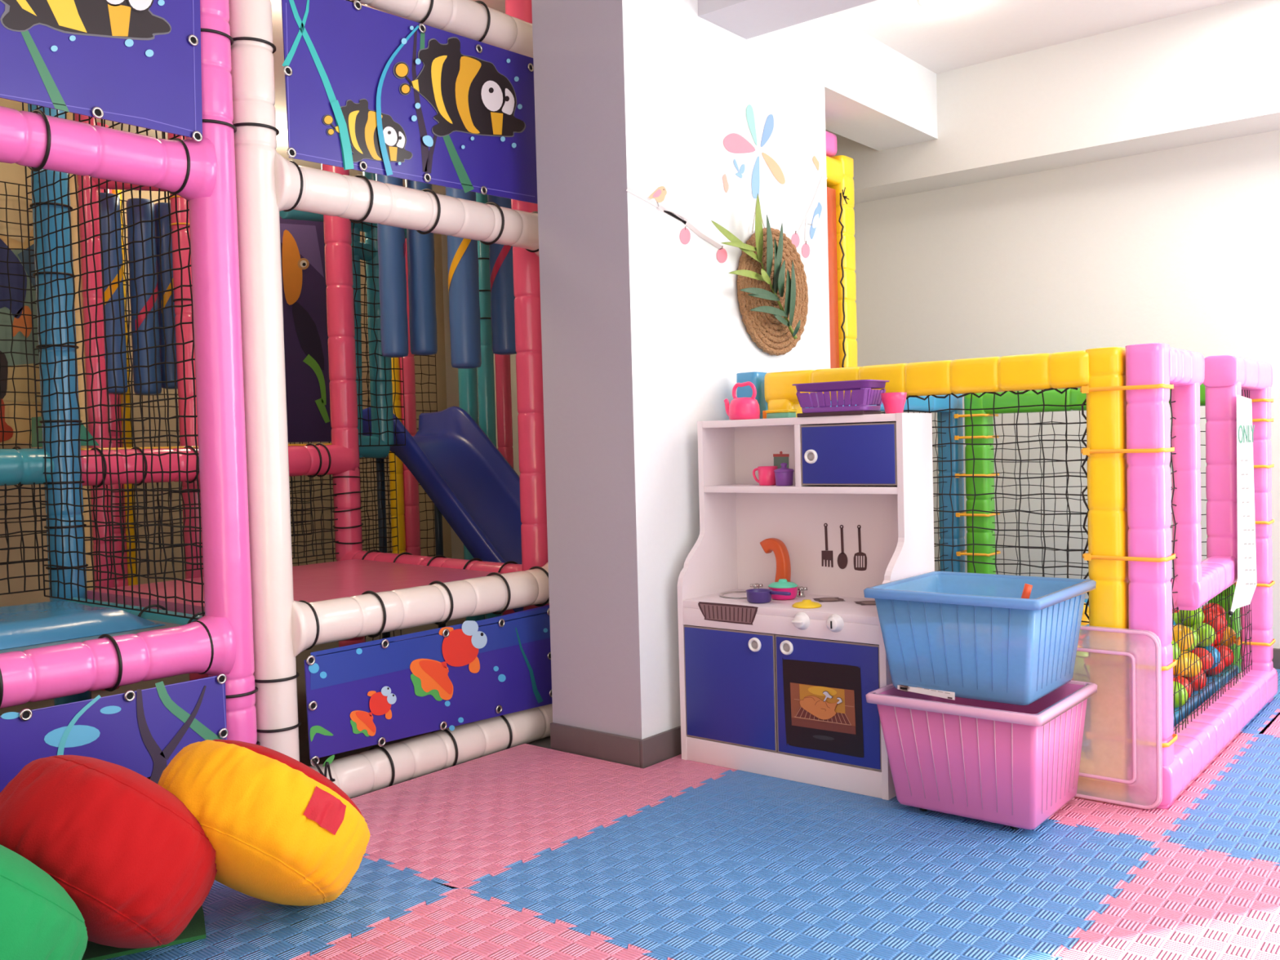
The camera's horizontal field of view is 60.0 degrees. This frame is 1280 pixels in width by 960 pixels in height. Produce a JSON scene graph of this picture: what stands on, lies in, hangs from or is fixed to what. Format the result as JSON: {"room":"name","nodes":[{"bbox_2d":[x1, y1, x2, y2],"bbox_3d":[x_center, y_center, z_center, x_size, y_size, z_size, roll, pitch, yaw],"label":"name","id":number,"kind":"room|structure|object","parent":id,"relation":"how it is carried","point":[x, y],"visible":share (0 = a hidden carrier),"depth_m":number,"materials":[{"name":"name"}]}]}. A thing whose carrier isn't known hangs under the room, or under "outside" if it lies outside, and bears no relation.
{"room":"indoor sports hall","nodes":[
{"label":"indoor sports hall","id":0,"kind":"room"},
{"bbox_2d":[0,97,41,443],"bbox_3d":[-2.646,-0.903,4.043,0.015,1.557,1.207,0,2,39],"label":"mural panel","id":1,"kind":"object","parent":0,"point":[15,173],"visible":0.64,"depth_m":4.31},
{"bbox_2d":[0,189,451,606],"bbox_3d":[-3.055,-0.328,4.247,0.100,2.262,5.960,0,2,39],"label":"wall","id":2,"kind":"structure","parent":0,"point":[16,584],"depth_m":5.24,"materials":[{"name":"beige paint"}]},
{"bbox_2d":[0,613,551,779],"bbox_3d":[-0.316,0.840,2.148,7.200,0.078,6.060,0,2,39],"label":"floor","id":3,"kind":"structure","parent":0,"point":[545,742],"depth_m":4.03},
{"bbox_2d":[0,102,204,706],"bbox_3d":[-1.777,-0.298,2.887,1.606,2.238,0.869,-2,2,-7],"label":"safety net","id":4,"kind":"object","parent":3,"relation":"on","point":[57,465],"visible":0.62,"depth_m":3.14,"materials":[{"name":"fabric"}]},
{"bbox_2d":[0,618,182,653],"bbox_3d":[-1.650,0.409,2.499,0.966,0.065,1.038,0,2,39],"label":"deck","id":5,"kind":"object","parent":4,"relation":"on","point":[167,624],"visible":0.02,"depth_m":2.55,"materials":[{"name":"plastic"}]},
{"bbox_2d":[0,600,165,649],"bbox_3d":[-1.646,0.351,2.493,0.460,0.051,0.960,0,2,39],"label":"pad","id":6,"kind":"object","parent":5,"relation":"on","point":[45,622],"visible":1,"depth_m":2.61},
{"bbox_2d":[0,0,260,745],"bbox_3d":[-1.258,-0.300,2.068,0.151,2.268,1.144,0,2,38],"label":"frame","id":7,"kind":"object","parent":3,"relation":"on","point":[202,173],"visible":0.68,"depth_m":2.42,"materials":[{"name":"pink plastic"}]},
{"bbox_2d":[0,0,202,142],"bbox_3d":[-1.240,-0.886,2.032,0.011,0.358,0.941,0,2,39],"label":"printed banner","id":8,"kind":"object","parent":7,"relation":"on","point":[137,63],"visible":1,"depth_m":2.24,"materials":[{"name":"blue plastic"}]},
{"bbox_2d":[0,673,228,792],"bbox_3d":[-1.202,0.546,2.080,0.011,0.222,0.942,0,2,39],"label":"printed banner","id":9,"kind":"object","parent":7,"relation":"attached to","point":[141,731],"visible":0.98,"depth_m":2.27,"materials":[{"name":"blue plastic"}]},
{"bbox_2d":[0,111,311,690],"bbox_3d":[-1.842,-0.351,4.565,0.744,2.238,1.483,0,2,29],"label":"bay","id":10,"kind":"object","parent":3,"relation":"on","point":[181,202],"visible":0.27,"depth_m":4.12,"materials":[{"name":"fabric"}]},
{"bbox_2d":[279,215,331,442],"bbox_3d":[-1.507,-0.679,4.969,0.014,1.017,0.357,0,2,39],"label":"mural panel","id":11,"kind":"object","parent":10,"relation":"attached to","point":[306,337],"visible":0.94,"depth_m":4.97,"materials":[{"name":"plastic"}]},
{"bbox_2d":[104,853,459,959],"bbox_3d":[-0.901,0.811,1.929,0.641,0.020,1.016,0,2,39],"label":"floor mat","id":12,"kind":"object","parent":3,"relation":"on","point":[239,926],"visible":0.44,"depth_m":2.01,"materials":[{"name":"rubber"}]},
{"bbox_2d":[0,844,88,959],"bbox_3d":[-0.994,0.639,1.579,0.399,0.352,0.365,0,2,39],"label":"floor cushion","id":13,"kind":"object","parent":12,"relation":"on","point":[39,920],"visible":1,"depth_m":1.52,"materials":[{"name":"green fabric"}]},
{"bbox_2d":[81,906,205,959],"bbox_3d":[-0.990,0.798,1.985,0.436,0.007,0.510,0,2,39],"label":"mat","id":14,"kind":"object","parent":12,"relation":"on","point":[195,930],"visible":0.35,"depth_m":1.90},
{"bbox_2d":[0,755,217,948],"bbox_3d":[-0.898,0.621,1.849,0.350,0.350,0.374,-3,3,-44],"label":"floor cushion","id":15,"kind":"object","parent":14,"relation":"on","point":[137,865],"visible":0.85,"depth_m":1.73,"materials":[{"name":"red fabric"}]},
{"bbox_2d":[157,739,370,906],"bbox_3d":[-0.684,0.623,2.005,0.400,0.340,0.361,0,2,39],"label":"floor cushion","id":16,"kind":"object","parent":12,"relation":"on","point":[280,831],"visible":0.77,"depth_m":1.88,"materials":[{"name":"yellow fabric"}]},
{"bbox_2d":[80,0,549,647],"bbox_3d":[-0.989,-0.338,3.467,1.226,2.238,1.120,0,2,39],"label":"bay","id":17,"kind":"object","parent":3,"relation":"on","point":[340,459],"visible":0.39,"depth_m":3.62,"materials":[{"name":"plastic"}]},
{"bbox_2d":[80,443,331,449],"bbox_3d":[-1.568,-0.108,3.992,0.270,0.027,0.980,0,2,39],"label":"deck","id":18,"kind":"object","parent":17,"relation":"attached to","point":[193,446],"visible":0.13,"depth_m":3.72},
{"bbox_2d":[87,559,504,615],"bbox_3d":[-0.953,0.342,3.349,0.985,0.068,0.960,0,2,39],"label":"deck","id":19,"kind":"object","parent":17,"relation":"attached to","point":[316,582],"visible":0.36,"depth_m":3.33,"materials":[{"name":"plastic"}]},
{"bbox_2d":[228,0,552,799],"bbox_3d":[-0.559,-0.340,2.944,0.151,2.282,1.108,0,2,39],"label":"frame","id":20,"kind":"object","parent":3,"relation":"on","point":[268,184],"visible":0.69,"depth_m":2.59,"materials":[{"name":"white plastic"}]},
{"bbox_2d":[280,0,537,204],"bbox_3d":[-0.560,-0.976,2.869,0.011,0.434,0.832,0,2,39],"label":"printed banner","id":21,"kind":"object","parent":20,"relation":"on","point":[369,90],"visible":1,"depth_m":2.82,"materials":[{"name":"blue plastic"}]},
{"bbox_2d":[303,604,551,766],"bbox_3d":[-0.516,0.527,2.922,0.011,0.290,0.835,0,2,39],"label":"printed banner","id":22,"kind":"object","parent":20,"relation":"attached to","point":[380,691],"visible":0.86,"depth_m":2.87,"materials":[{"name":"blue plastic"}]},
{"bbox_2d":[279,171,515,640],"bbox_3d":[-1.214,-0.363,5.178,1.094,2.187,1.617,0,2,39],"label":"bay","id":23,"kind":"object","parent":3,"relation":"on","point":[393,383],"visible":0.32,"depth_m":5.25,"materials":[{"name":"teal plastic"}]},
{"bbox_2d":[362,406,523,639],"bbox_3d":[-0.568,0.196,4.627,1.520,1.055,0.503,0,2,39],"label":"slide","id":24,"kind":"object","parent":3,"relation":"on","point":[469,483],"visible":0.35,"depth_m":4.78,"materials":[{"name":"plastic"}]},
{"bbox_2d":[289,888,675,959],"bbox_3d":[-0.271,0.811,1.417,1.016,0.020,1.016,0,2,39],"label":"floor mat","id":25,"kind":"object","parent":3,"relation":"on","point":[460,925],"visible":0.99,"depth_m":1.90,"materials":[{"name":"rubber"}]},
{"bbox_2d":[351,743,737,888],"bbox_3d":[-0.270,0.769,2.704,0.640,0.020,1.016,0,2,39],"label":"floor mat","id":26,"kind":"object","parent":3,"relation":"on","point":[460,824],"visible":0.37,"depth_m":2.60,"materials":[{"name":"rubber"}]},
{"bbox_2d":[466,769,1159,959],"bbox_3d":[0.360,0.769,2.192,1.016,0.020,1.016,0,2,39],"label":"floor mat","id":27,"kind":"object","parent":3,"relation":"on","point":[738,864],"visible":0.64,"depth_m":2.12,"materials":[{"name":"rubber"}]},
{"bbox_2d":[865,680,1097,829],"bbox_3d":[0.767,0.601,2.477,0.390,0.275,0.374,0,2,39],"label":"storage bin","id":28,"kind":"object","parent":27,"relation":"on","point":[1013,766],"visible":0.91,"depth_m":2.37,"materials":[{"name":"pink plastic"}]},
{"bbox_2d":[863,571,1096,705],"bbox_3d":[0.760,0.348,2.469,0.390,0.235,0.374,0,2,39],"label":"storage bin","id":29,"kind":"object","parent":28,"relation":"on","point":[950,635],"visible":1,"depth_m":2.36,"materials":[{"name":"blue plastic"}]},
{"bbox_2d":[825,130,857,368],"bbox_3d":[0.656,-0.274,3.968,0.123,1.939,0.412,0,2,39],"label":"bay","id":30,"kind":"object","parent":3,"relation":"on","point":[840,168],"visible":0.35,"depth_m":4.02,"materials":[{"name":"yellow plastic"}]},
{"bbox_2d":[1048,731,1258,841],"bbox_3d":[0.990,0.727,2.967,1.016,0.020,1.016,0,2,39],"label":"floor mat","id":31,"kind":"object","parent":3,"relation":"on","point":[1110,818],"visible":0.21,"depth_m":2.45,"materials":[{"name":"rubber"}]},
{"bbox_2d":[677,413,934,799],"bbox_3d":[0.408,0.288,2.836,0.599,0.896,0.298,0,2,39],"label":"toy kitchen","id":32,"kind":"object","parent":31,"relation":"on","point":[775,688],"visible":0.94,"depth_m":2.80,"materials":[{"name":"white laminate"}]},
{"bbox_2d":[697,601,758,625],"bbox_3d":[0.223,0.340,2.830,0.186,0.048,0.001,0,2,39],"label":"print","id":33,"kind":"object","parent":32,"relation":"on","point":[709,613],"depth_m":2.83},
{"bbox_2d":[719,591,746,598],"bbox_3d":[0.278,0.318,2.985,0.128,0.022,0.128,0,2,39],"label":"sink bowl","id":34,"kind":"object","parent":32,"relation":"on","point":[730,594],"depth_m":3.00,"materials":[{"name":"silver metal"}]},
{"bbox_2d":[724,381,759,420],"bbox_3d":[0.272,-0.211,2.956,0.094,0.101,0.083,-1,2,2],"label":"kettle","id":35,"kind":"object","parent":32,"relation":"on","point":[740,408],"visible":0.98,"depth_m":2.93,"materials":[{"name":"pink plastic"}]},
{"bbox_2d":[752,466,777,485],"bbox_3d":[0.338,-0.011,2.953,0.053,0.050,0.064,-2,2,-25],"label":"mug","id":36,"kind":"object","parent":32,"relation":"on","point":[766,473],"visible":0.94,"depth_m":2.93,"materials":[{"name":"pink plastic"}]},
{"bbox_2d":[745,588,791,603],"bbox_3d":[0.328,0.298,2.834,0.124,0.031,0.069,0,2,39],"label":"pan","id":37,"kind":"object","parent":32,"relation":"on","point":[753,595],"visible":1,"depth_m":2.83,"materials":[{"name":"purple plastic"}]},
{"bbox_2d":[750,537,807,597],"bbox_3d":[0.371,0.233,2.977,0.175,0.152,0.038,0,2,39],"label":"tap","id":38,"kind":"object","parent":32,"relation":"on","point":[780,549],"depth_m":2.96,"materials":[{"name":"orange plastic"}]},
{"bbox_2d":[765,408,796,418],"bbox_3d":[0.376,-0.175,2.949,0.074,0.024,0.044,0,2,39],"label":"toy box","id":39,"kind":"object","parent":32,"relation":"on","point":[785,413],"visible":0.84,"depth_m":2.93,"materials":[{"name":"teal plastic"}]},
{"bbox_2d":[683,588,879,625],"bbox_3d":[0.414,0.321,2.843,0.567,0.019,0.258,0,2,39],"label":"countertop","id":40,"kind":"structure","parent":32,"relation":"on","point":[850,611],"depth_m":2.76,"materials":[{"name":"white laminate"}]},
{"bbox_2d":[768,578,798,599],"bbox_3d":[0.374,0.284,2.901,0.079,0.052,0.079,0,2,39],"label":"pot","id":41,"kind":"object","parent":32,"relation":"on","point":[782,585],"visible":0.68,"depth_m":2.87,"materials":[{"name":"plastic"}]},
{"bbox_2d":[773,462,794,485],"bbox_3d":[0.375,-0.015,2.887,0.052,0.060,0.052,0,2,39],"label":"teapot","id":42,"kind":"object","parent":32,"relation":"on","point":[784,476],"visible":1,"depth_m":2.87,"materials":[{"name":"purple plastic"}]},
{"bbox_2d":[703,484,897,493],"bbox_3d":[0.440,0.022,2.875,0.567,0.017,0.151,0,2,39],"label":"shelf","id":43,"kind":"object","parent":32,"relation":"attached to","point":[708,488],"depth_m":2.81,"materials":[{"name":"white laminate"}]},
{"bbox_2d":[791,599,822,608],"bbox_3d":[0.415,0.306,2.756,0.073,0.016,0.073,0,2,39],"label":"lid","id":44,"kind":"object","parent":32,"relation":"on","point":[806,603],"visible":1,"depth_m":2.74,"materials":[{"name":"yellow plastic"}]},
{"bbox_2d":[796,410,880,417],"bbox_3d":[0.498,-0.165,2.776,0.185,0.010,0.095,0,2,39],"label":"picture book","id":45,"kind":"object","parent":32,"relation":"on","point":[854,412],"visible":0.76,"depth_m":2.73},
{"bbox_2d":[791,379,888,413],"bbox_3d":[0.501,-0.207,2.768,0.220,0.073,0.122,0,2,39],"label":"basket","id":46,"kind":"object","parent":45,"relation":"on","point":[863,395],"visible":0.99,"depth_m":2.72,"materials":[{"name":"purple plastic"}]},
{"bbox_2d":[880,391,906,413],"bbox_3d":[0.613,-0.185,2.678,0.062,0.050,0.062,0,2,39],"label":"cup","id":47,"kind":"object","parent":32,"relation":"on","point":[893,402],"visible":0.85,"depth_m":2.66,"materials":[{"name":"pink plastic"}]},
{"bbox_2d":[764,346,1131,801],"bbox_3d":[0.745,0.214,2.815,0.941,1.032,0.086,0,2,39],"label":"fence","id":48,"kind":"object","parent":31,"relation":"on","point":[1106,515],"visible":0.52,"depth_m":2.53,"materials":[{"name":"yellow plastic"}]},
{"bbox_2d":[1075,626,1160,809],"bbox_3d":[0.992,0.530,2.551,0.384,0.396,0.021,0,2,39],"label":"lid","id":49,"kind":"object","parent":31,"relation":"on","point":[1152,637],"visible":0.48,"depth_m":2.46,"materials":[{"name":"clear plastic"}]},
{"bbox_2d":[1081,664,1239,752],"bbox_3d":[1.169,0.655,3.343,0.915,0.086,1.200,0,2,39],"label":"base block","id":50,"kind":"object","parent":31,"relation":"on","point":[1086,742],"visible":0.02,"depth_m":3.13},
{"bbox_2d":[1173,680,1187,707],"bbox_3d":[1.440,0.579,2.995,0.070,0.071,0.071,-1,2,10],"label":"ball","id":51,"kind":"object","parent":50,"relation":"on","point":[1176,695],"visible":0.32,"depth_m":2.97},
{"bbox_2d":[1173,675,1192,699],"bbox_3d":[1.483,0.576,3.056,0.071,0.071,0.070,-2,2,-6],"label":"ball","id":52,"kind":"object","parent":50,"relation":"on","point":[1179,677],"visible":0.27,"depth_m":3.03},
{"bbox_2d":[1173,651,1192,676],"bbox_3d":[1.496,0.510,3.083,0.071,0.071,0.070,-3,2,-40],"label":"ball","id":53,"kind":"object","parent":52,"relation":"on","point":[1185,655],"visible":0.34,"depth_m":3.05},
{"bbox_2d":[1172,624,1194,649],"bbox_3d":[1.501,0.438,3.084,0.072,0.071,0.070,-1,2,3],"label":"ball","id":54,"kind":"object","parent":53,"relation":"on","point":[1175,628],"visible":0.35,"depth_m":3.06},
{"bbox_2d":[1182,669,1205,691],"bbox_3d":[1.584,0.569,3.177,0.071,0.070,0.072,-2,2,-17],"label":"ball","id":55,"kind":"object","parent":50,"relation":"on","point":[1196,683],"visible":0.29,"depth_m":3.15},
{"bbox_2d":[1213,644,1234,667],"bbox_3d":[1.803,0.546,3.441,0.071,0.071,0.071,-2,2,-20],"label":"ball","id":56,"kind":"object","parent":50,"relation":"on","point":[1226,658],"visible":0.31,"depth_m":3.41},
{"label":"ball","id":57,"kind":"object","parent":50,"relation":"on","visible":0},
{"bbox_2d":[1183,651,1201,677],"bbox_3d":[1.548,0.521,3.134,0.072,0.071,0.070,-1,2,16],"label":"ball","id":58,"kind":"object","parent":57,"relation":"on","point":[1193,654],"visible":0.3,"depth_m":3.11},
{"label":"ball","id":59,"kind":"object","parent":50,"relation":"on","visible":0},
{"bbox_2d":[1085,696,1090,717],"bbox_3d":[1.110,0.547,2.715,0.070,0.071,0.071,-3,2,-35],"label":"ball","id":60,"kind":"object","parent":59,"relation":"on","point":[1088,706],"visible":0.04,"depth_m":2.69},
{"bbox_2d":[1073,660,1089,682],"bbox_3d":[1.097,0.475,2.711,0.072,0.071,0.071,-1,2,1],"label":"ball","id":61,"kind":"object","parent":60,"relation":"on","point":[1079,668],"visible":0.28,"depth_m":2.69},
{"label":"ball","id":62,"kind":"object","parent":50,"relation":"on","visible":0},
{"bbox_2d":[1200,645,1221,668],"bbox_3d":[1.691,0.528,3.305,0.070,0.071,0.071,-2,2,-17],"label":"ball","id":63,"kind":"object","parent":62,"relation":"on","point":[1206,647],"visible":0.23,"depth_m":3.28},
{"bbox_2d":[1191,622,1215,647],"bbox_3d":[1.669,0.460,3.292,0.070,0.072,0.072,-3,2,-39],"label":"ball","id":64,"kind":"object","parent":63,"relation":"on","point":[1200,624],"visible":0.38,"depth_m":3.27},
{"bbox_3d":[1.692,0.478,3.358,0.071,0.070,0.072,3,5,25],"label":"ball","id":65,"kind":"object","parent":63,"relation":"on","visible":0},
{"bbox_2d":[1177,607,1204,626],"bbox_3d":[1.666,0.411,3.351,0.071,0.071,0.071,-1,2,12],"label":"ball","id":66,"kind":"object","parent":65,"relation":"on","point":[1192,613],"visible":0.47,"depth_m":3.32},
{"bbox_2d":[1080,342,1277,808],"bbox_3d":[1.486,0.185,2.975,0.187,1.041,1.290,0,2,39],"label":"frame","id":67,"kind":"object","parent":31,"relation":"on","point":[1188,747],"visible":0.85,"depth_m":2.69,"materials":[{"name":"pink plastic"}]},
{"bbox_2d":[1228,394,1257,617],"bbox_3d":[1.633,0.068,3.030,0.040,0.597,0.355,0,2,39],"label":"paper sign","id":68,"kind":"object","parent":67,"relation":"attached to","point":[1246,582],"visible":1,"depth_m":3.04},
{"bbox_2d":[1240,459,1256,585],"bbox_3d":[1.691,0.121,3.079,0.001,0.359,0.198,0,2,39],"label":"print","id":69,"kind":"object","parent":68,"relation":"attached to","point":[1244,530],"depth_m":3.06},
{"bbox_2d":[1050,841,1279,959],"bbox_3d":[1.135,0.769,1.561,1.016,0.020,1.016,0,2,39],"label":"floor mat","id":70,"kind":"object","parent":3,"relation":"on","point":[1184,904],"visible":0.91,"depth_m":1.92,"materials":[{"name":"rubber"}]},
{"bbox_2d":[1161,733,1279,866],"bbox_3d":[1.766,0.727,2.336,1.016,0.020,1.016,0,2,39],"label":"floor mat","id":71,"kind":"object","parent":3,"relation":"on","point":[1239,817],"visible":0.79,"depth_m":2.43,"materials":[{"name":"rubber"}]},
{"bbox_2d":[1240,668,1279,733],"bbox_3d":[1.604,0.686,3.721,1.016,0.020,0.963,0,2,39],"label":"floor mat","id":72,"kind":"object","parent":3,"relation":"on","point":[1258,721],"visible":0.16,"depth_m":3.23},
{"bbox_2d":[953,382,1241,671],"bbox_3d":[1.568,0.156,3.867,0.936,1.037,0.126,0,2,39],"label":"fence","id":73,"kind":"object","parent":72,"relation":"on","point":[981,434],"visible":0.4,"depth_m":4.05,"materials":[{"name":"green plastic"}]},
{"bbox_2d":[1257,706,1279,737],"bbox_3d":[2.379,0.686,3.090,1.016,0.020,0.963,0,2,39],"label":"floor mat","id":74,"kind":"object","parent":3,"relation":"on","point":[1273,729],"visible":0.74,"depth_m":3.10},
{"bbox_3d":[0.528,0.727,3.342,0.207,0.020,1.017,0,2,39],"label":"floor mat","id":75,"kind":"object","parent":3,"relation":"on","visible":0},
{"bbox_2d":[736,371,965,572],"bbox_3d":[0.757,0.184,3.680,0.081,1.036,1.427,0,2,39],"label":"fence","id":76,"kind":"object","parent":75,"relation":"on","point":[944,518],"visible":0.19,"depth_m":4.16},
{"bbox_2d":[96,0,1236,195],"bbox_3d":[-0.378,-1.509,2.070,7.200,0.100,6.060,0,2,39],"label":"ceiling","id":77,"kind":"structure","parent":0,"point":[962,33],"depth_m":3.79,"materials":[{"name":"paint"}]},
{"bbox_2d":[99,119,128,393],"bbox_3d":[-2.068,-0.912,4.303,0.106,1.151,0.106,0,2,39],"label":"bag","id":78,"kind":"object","parent":77,"relation":"hanging from","point":[111,201],"visible":0.5,"depth_m":4.27,"materials":[{"name":"plastic"}]},
{"bbox_2d":[126,126,161,395],"bbox_3d":[-1.980,-0.917,4.411,0.104,1.153,0.103,0,2,39],"label":"bag","id":79,"kind":"object","parent":77,"relation":"hanging from","point":[145,209],"visible":0.79,"depth_m":4.38,"materials":[{"name":"plastic"}]},
{"bbox_2d":[154,131,177,389],"bbox_3d":[-1.914,-0.934,4.492,0.092,1.128,0.091,0,2,39],"label":"bag","id":80,"kind":"object","parent":77,"relation":"hanging from","point":[165,228],"visible":0.41,"depth_m":4.46,"materials":[{"name":"plastic"}]},
{"bbox_2d":[375,173,408,357],"bbox_3d":[-0.922,-0.983,4.096,0.100,1.056,0.101,0,2,39],"label":"bag","id":81,"kind":"object","parent":77,"relation":"hanging from","point":[391,240],"visible":0.55,"depth_m":4.07,"materials":[{"name":"plastic"}]},
{"bbox_2d":[404,179,437,355],"bbox_3d":[-0.835,-0.997,4.203,0.104,1.041,0.104,0,2,39],"label":"bag","id":82,"kind":"object","parent":77,"relation":"hanging from","point":[420,247],"visible":0.54,"depth_m":4.17,"materials":[{"name":"plastic"}]},
{"bbox_2d":[445,186,481,368],"bbox_3d":[-0.628,-0.954,3.902,0.109,1.117,0.109,0,2,39],"label":"bag","id":83,"kind":"object","parent":77,"relation":"hanging from","point":[462,253],"visible":0.57,"depth_m":3.87,"materials":[{"name":"plastic"}]},
{"bbox_2d":[487,195,516,355],"bbox_3d":[-0.503,-0.991,4.056,0.108,1.059,0.108,0,2,39],"label":"bag","id":84,"kind":"object","parent":77,"relation":"hanging from","point":[500,256],"visible":0.38,"depth_m":4.02,"materials":[{"name":"plastic"}]},
{"bbox_2d":[697,0,876,39],"bbox_3d":[1.662,-1.403,2.011,3.680,0.218,0.242,0,2,39],"label":"ceiling beam","id":85,"kind":"structure","parent":77,"relation":"attached to","point":[746,19],"depth_m":3.07,"materials":[{"name":"grey paint"}]},
{"bbox_2d":[822,13,937,151],"bbox_3d":[0.779,-1.430,4.040,0.250,0.250,0.875,0,2,39],"label":"ceiling beam","id":86,"kind":"structure","parent":77,"relation":"attached to","point":[877,97],"depth_m":3.98,"materials":[{"name":"white paint"}]},
{"bbox_2d":[531,0,830,739],"bbox_3d":[0.178,-0.385,3.357,0.320,2.262,1.030,0,2,39],"label":"wall pillar","id":87,"kind":"structure","parent":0,"point":[645,338],"depth_m":2.99,"materials":[{"name":"white paint"}]},
{"bbox_2d":[550,722,681,768],"bbox_3d":[0.211,0.700,3.388,0.332,0.092,1.054,0,2,39],"label":"baseboard","id":88,"kind":"structure","parent":87,"relation":"attached to","point":[645,753],"depth_m":2.96,"materials":[{"name":"paint"}]},
{"bbox_2d":[648,186,666,206],"bbox_3d":[0.046,-0.753,2.937,0.001,0.058,0.086,0,2,39],"label":"decal","id":89,"kind":"object","parent":87,"relation":"attached to","point":[660,193],"visible":1,"depth_m":2.94},
{"bbox_2d":[626,186,721,248],"bbox_3d":[0.100,-0.705,3.005,0.001,0.113,0.428,0,2,39],"label":"decal","id":90,"kind":"object","parent":87,"relation":"attached to","point":[661,208],"visible":1,"depth_m":3.00},
{"bbox_2d":[680,226,690,244],"bbox_3d":[0.124,-0.669,3.034,0.001,0.050,0.050,0,2,39],"label":"decal","id":91,"kind":"object","parent":87,"relation":"attached to","point":[685,235],"visible":1,"depth_m":3.04},
{"bbox_2d":[723,133,755,153],"bbox_3d":[0.291,-0.979,3.240,0.001,0.060,0.168,0,2,39],"label":"decal","id":92,"kind":"object","parent":87,"relation":"attached to","point":[735,143],"visible":1,"depth_m":3.23},
{"bbox_2d":[746,104,757,145],"bbox_3d":[0.331,-1.054,3.289,0.001,0.115,0.056,0,2,39],"label":"decal","id":93,"kind":"object","parent":87,"relation":"attached to","point":[749,111],"visible":1,"depth_m":3.29},
{"bbox_2d":[751,155,759,198],"bbox_3d":[0.345,-0.904,3.306,0.001,0.132,0.046,0,2,39],"label":"decal","id":94,"kind":"object","parent":87,"relation":"attached to","point":[756,172],"visible":0.93,"depth_m":3.31},
{"bbox_2d":[760,114,773,146],"bbox_3d":[0.385,-1.056,3.356,0.001,0.111,0.077,0,2,39],"label":"decal","id":95,"kind":"object","parent":87,"relation":"attached to","point":[769,125],"visible":1,"depth_m":3.36},
{"bbox_2d":[737,200,808,355],"bbox_3d":[0.406,-0.609,3.360,0.027,0.464,0.385,0,2,39],"label":"woven mat","id":96,"kind":"object","parent":87,"relation":"hanging from","point":[771,335],"visible":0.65,"depth_m":3.34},
{"bbox_2d":[711,194,800,339],"bbox_3d":[0.345,-0.626,3.204,0.049,0.408,0.472,0,2,36],"label":"frond","id":97,"kind":"object","parent":96,"relation":"attached to","point":[778,282],"visible":1,"depth_m":3.24,"materials":[{"name":"green plant"}]},
{"bbox_2d":[761,152,785,184],"bbox_3d":[0.408,-0.949,3.383,0.001,0.078,0.131,0,2,39],"label":"decal","id":98,"kind":"object","parent":87,"relation":"attached to","point":[771,163],"visible":1,"depth_m":3.39},
{"bbox_2d":[797,175,826,242],"bbox_3d":[0.555,-0.873,3.564,0.001,0.233,0.202,0,2,39],"label":"decal","id":99,"kind":"object","parent":87,"relation":"attached to","point":[823,180],"visible":1,"depth_m":3.57},
{"bbox_2d":[807,202,822,239],"bbox_3d":[0.564,-0.837,3.575,0.001,0.127,0.096,0,2,39],"label":"decal","id":100,"kind":"object","parent":87,"relation":"attached to","point":[818,210],"visible":1,"depth_m":3.58},
{"bbox_2d":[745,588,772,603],"bbox_3d":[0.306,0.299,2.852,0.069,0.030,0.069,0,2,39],"label":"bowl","id":101,"kind":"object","parent":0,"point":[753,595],"depth_m":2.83,"materials":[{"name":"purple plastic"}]},
{"bbox_2d":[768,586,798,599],"bbox_3d":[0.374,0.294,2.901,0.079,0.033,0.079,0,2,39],"label":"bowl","id":102,"kind":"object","parent":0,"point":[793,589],"depth_m":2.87,"materials":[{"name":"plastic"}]},
{"bbox_2d":[441,129,1279,648],"bbox_3d":[1.179,-0.456,4.706,6.290,2.262,0.100,0,2,39],"label":"wall","id":103,"kind":"structure","parent":0,"point":[1179,247],"depth_m":4.27,"materials":[{"name":"grey paint"}]},
{"bbox_2d":[825,0,1279,204],"bbox_3d":[2.125,-1.384,3.666,3.510,0.388,0.240,0,2,39],"label":"ceiling beam","id":104,"kind":"structure","parent":103,"relation":"attached to","point":[1212,73],"depth_m":3.94,"materials":[{"name":"grey paint"}]},
{"bbox_2d":[1271,648,1279,669],"bbox_3d":[2.188,0.631,3.870,3.350,0.092,0.015,0,2,39],"label":"baseboard","id":105,"kind":"structure","parent":103,"relation":"attached to","point":[1276,658],"depth_m":3.84,"materials":[{"name":"tile"}]},
{"label":"ball","id":106,"kind":"object","parent":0,"visible":0},
{"label":"ball","id":107,"kind":"object","parent":106,"relation":"on","visible":0},
{"bbox_2d":[1202,611,1226,635],"bbox_3d":[1.763,0.440,3.406,0.070,0.072,0.071,-2,2,-25],"label":"ball","id":108,"kind":"object","parent":107,"relation":"on","point":[1210,613],"visible":0.45,"depth_m":3.38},
{"label":"ball","id":109,"kind":"object","parent":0,"visible":0},
{"bbox_2d":[1218,626,1235,647],"bbox_3d":[1.845,0.495,3.504,0.070,0.071,0.072,0,2,30],"label":"ball","id":110,"kind":"object","parent":109,"relation":"on","point":[1228,628],"visible":0.27,"depth_m":3.47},
{"bbox_3d":[1.565,0.550,3.250,0.071,0.070,0.072,-14,-4,-45],"label":"ball","id":111,"kind":"object","parent":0,"visible":0},
{"bbox_2d":[1189,647,1213,671],"bbox_3d":[1.628,0.523,3.226,0.071,0.071,0.071,-2,2,-23],"label":"ball","id":112,"kind":"object","parent":111,"relation":"on","point":[1193,651],"visible":0.39,"depth_m":3.20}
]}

